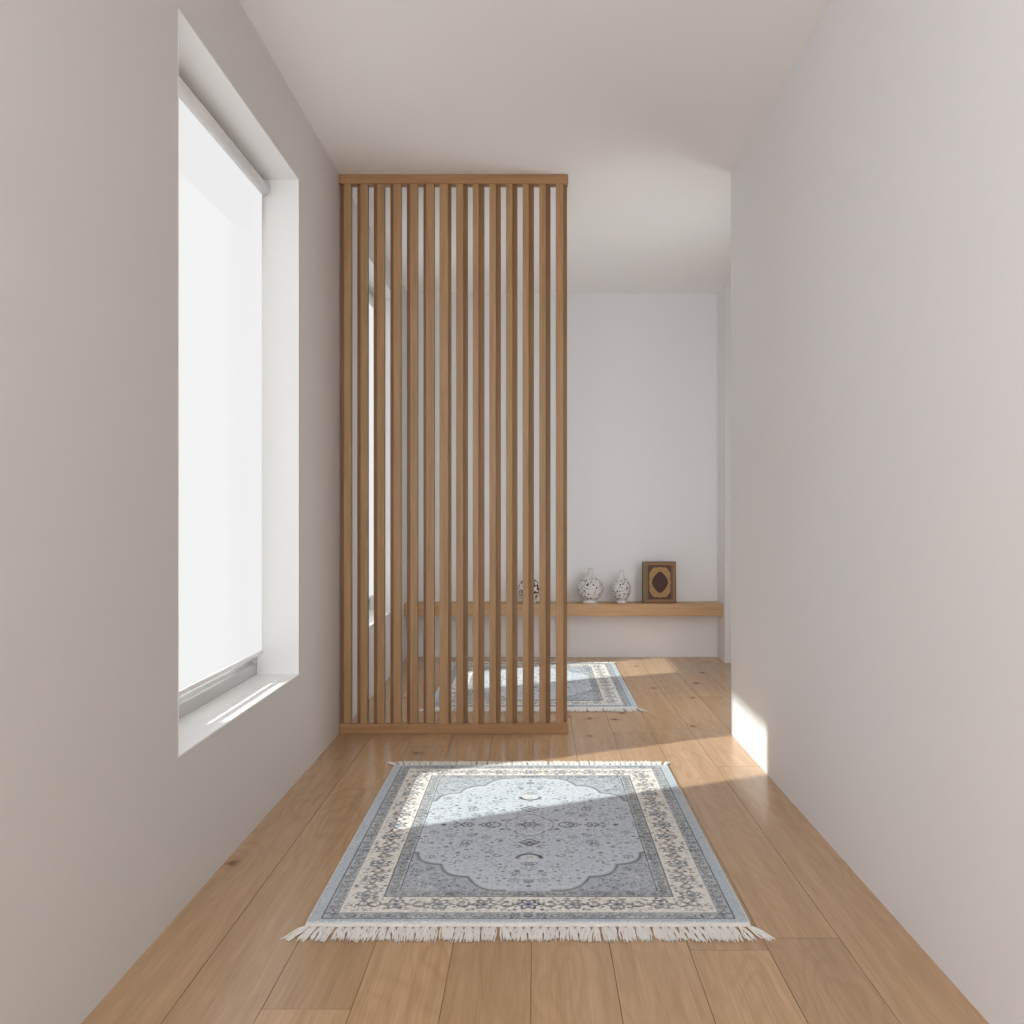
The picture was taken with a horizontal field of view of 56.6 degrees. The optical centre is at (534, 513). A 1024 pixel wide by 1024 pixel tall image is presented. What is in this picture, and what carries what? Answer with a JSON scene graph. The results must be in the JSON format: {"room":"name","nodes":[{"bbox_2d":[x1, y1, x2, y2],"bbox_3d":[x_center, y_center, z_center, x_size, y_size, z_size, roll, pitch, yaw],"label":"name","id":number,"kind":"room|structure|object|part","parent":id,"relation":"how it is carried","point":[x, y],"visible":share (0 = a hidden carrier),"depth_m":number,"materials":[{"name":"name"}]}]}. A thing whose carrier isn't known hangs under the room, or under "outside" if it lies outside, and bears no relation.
{"room":"prayer room","nodes":[
{"label":"prayer room","id":0,"kind":"room"},
{"bbox_2d":[0,0,406,1023],"bbox_3d":[-1.030,-0.275,2.225,0.260,2.610,9.450,0,0,0],"label":"wall","id":1,"kind":"structure","parent":0,"point":[107,834],"depth_m":2.02,"materials":[{"name":"paint"}]},
{"bbox_2d":[178,8,298,757],"bbox_3d":[-1.012,-0.331,3.007,0.226,1.891,1.225,0,0,0],"label":"window","id":2,"kind":"structure","parent":1,"relation":"in","point":[212,705],"depth_m":3.62,"materials":[{"name":"paint"}]},
{"bbox_3d":[-1.091,-0.331,3.007,0.068,1.891,1.225,0,0,0],"label":"frame","id":3,"kind":"part","parent":2,"relation":"part of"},
{"bbox_2d":[179,76,270,695],"bbox_3d":[-1.030,-0.368,3.007,0.052,1.792,1.215,0,0,0],"label":"roller blind","id":4,"kind":"object","parent":2,"relation":"attached to","point":[221,193],"visible":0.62,"depth_m":3.08,"materials":[{"name":"fabric"}]},
{"bbox_3d":[-0.978,0.612,3.007,0.158,0.006,1.225,0,0,0],"label":"sill","id":5,"kind":"part","parent":2,"relation":"part of","materials":[{"name":"paint"}]},
{"bbox_2d":[369,258,389,626],"bbox_3d":[-1.012,-0.388,5.550,0.226,2.005,1.100,0,0,0],"label":"window","id":6,"kind":"structure","parent":1,"relation":"in","point":[371,265],"depth_m":6.10,"materials":[{"name":"paint"}]},
{"bbox_2d":[369,293,373,598],"bbox_3d":[-1.030,-0.420,5.550,0.052,1.897,1.090,0,0,0],"label":"roller blind","id":7,"kind":"object","parent":6,"relation":"attached to","point":[371,299],"visible":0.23,"depth_m":5.97,"materials":[{"name":"fabric"}]},
{"bbox_3d":[-0.978,0.612,5.550,0.158,0.006,1.100,0,0,0],"label":"sill","id":8,"kind":"part","parent":6,"relation":"part of","materials":[{"name":"paint"}]},
{"bbox_2d":[81,657,988,1023],"bbox_3d":[0.650,1.040,2.659,3.900,0.060,12.406,0,0,0],"label":"floor","id":9,"kind":"structure","parent":0,"point":[837,954],"depth_m":2.22,"materials":[{"name":"brown wood"}]},
{"bbox_2d":[339,174,567,733],"bbox_3d":[-0.373,-0.275,4.387,1.051,2.568,0.054,0,0,0],"label":"slatted screen","id":10,"kind":"object","parent":9,"relation":"on","point":[362,182],"visible":1,"depth_m":4.36,"materials":[{"name":"brown wood"}]},
{"bbox_3d":[-0.373,-1.538,4.387,1.051,0.042,0.054,0,0,0],"label":"rail","id":11,"kind":"part","parent":10,"relation":"part of","materials":[{"name":"brown wood"}]},
{"bbox_3d":[-0.373,0.986,4.387,1.051,0.046,0.054,0,0,0],"label":"rail","id":12,"kind":"part","parent":10,"relation":"part of","materials":[{"name":"brown wood"}]},
{"bbox_2d":[280,760,774,942],"bbox_3d":[-0.017,1.005,3.055,1.175,0.008,1.648,0,0,0],"label":"rug","id":13,"kind":"object","parent":9,"relation":"on","point":[463,844],"visible":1,"depth_m":2.75,"materials":[{"name":"fabric"}]},
{"bbox_2d":[418,662,645,711],"bbox_3d":[-0.018,1.005,5.655,1.190,0.008,1.655,0,0,0],"label":"rug","id":14,"kind":"object","parent":9,"relation":"on","point":[595,686],"visible":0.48,"depth_m":5.45,"materials":[{"name":"fabric"}]},
{"bbox_2d":[239,0,830,292],"bbox_3d":[0.650,-1.610,2.175,3.900,0.100,9.550,0,0,0],"label":"ceiling","id":15,"kind":"structure","parent":0,"point":[649,109],"depth_m":3.60,"materials":[{"name":"paint"}]},
{"bbox_2d":[418,293,716,656],"bbox_3d":[0.750,-0.275,6.830,3.500,2.610,0.240,0,0,0],"label":"wall","id":16,"kind":"structure","parent":0,"point":[642,367],"depth_m":6.71,"materials":[{"name":"paint"}]},
{"bbox_2d":[404,601,721,615],"bbox_3d":[0.194,0.658,6.609,2.182,0.082,0.199,0,0,0],"label":"floating shelf","id":17,"kind":"object","parent":16,"relation":"attached to","point":[574,608],"visible":0.69,"depth_m":6.51,"materials":[{"name":"brown wood"}]},
{"bbox_2d":[518,579,538,602],"bbox_3d":[-0.040,0.520,6.600,0.153,0.194,0.153,0,0,0],"label":"ceramic vase","id":18,"kind":"object","parent":17,"relation":"on","point":[536,584],"visible":0.25,"depth_m":6.56,"materials":[{"name":"white ceramic"}]},
{"bbox_2d":[577,568,602,602],"bbox_3d":[0.384,0.496,6.600,0.182,0.241,0.182,0,0,0],"label":"ceramic vase","id":19,"kind":"object","parent":17,"relation":"on","point":[590,588],"visible":1,"depth_m":6.54,"materials":[{"name":"white ceramic"}]},
{"bbox_2d":[612,570,630,602],"bbox_3d":[0.600,0.503,6.600,0.130,0.227,0.130,0,0,0],"label":"ceramic vase","id":20,"kind":"object","parent":17,"relation":"on","point":[621,588],"visible":1,"depth_m":6.56,"materials":[{"name":"white ceramic"}]},
{"bbox_2d":[642,561,675,602],"bbox_3d":[0.862,0.474,6.599,0.232,0.288,0.056,0,0,0],"label":"book","id":21,"kind":"object","parent":17,"relation":"on","point":[658,577],"visible":1,"depth_m":6.58,"materials":[{"name":"gold"}]},
{"bbox_3d":[0.864,0.472,6.579,0.163,0.237,0.003,0,-2,0],"label":"panel","id":22,"kind":"part","parent":21,"relation":"part of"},
{"bbox_2d":[717,284,730,662],"bbox_3d":[1.869,-0.275,6.585,1.162,2.610,0.290,0,0,0],"label":"wall pier","id":23,"kind":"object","parent":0,"point":[724,295],"visible":0.07,"depth_m":6.49,"materials":[{"name":"paint"}]},
{"bbox_2d":[731,0,1023,1023],"bbox_3d":[1.650,-0.275,0.930,1.500,2.610,6.860,0,0,0],"label":"wall","id":24,"kind":"structure","parent":0,"point":[877,200],"depth_m":2.40,"materials":[{"name":"paint"}]}
]}

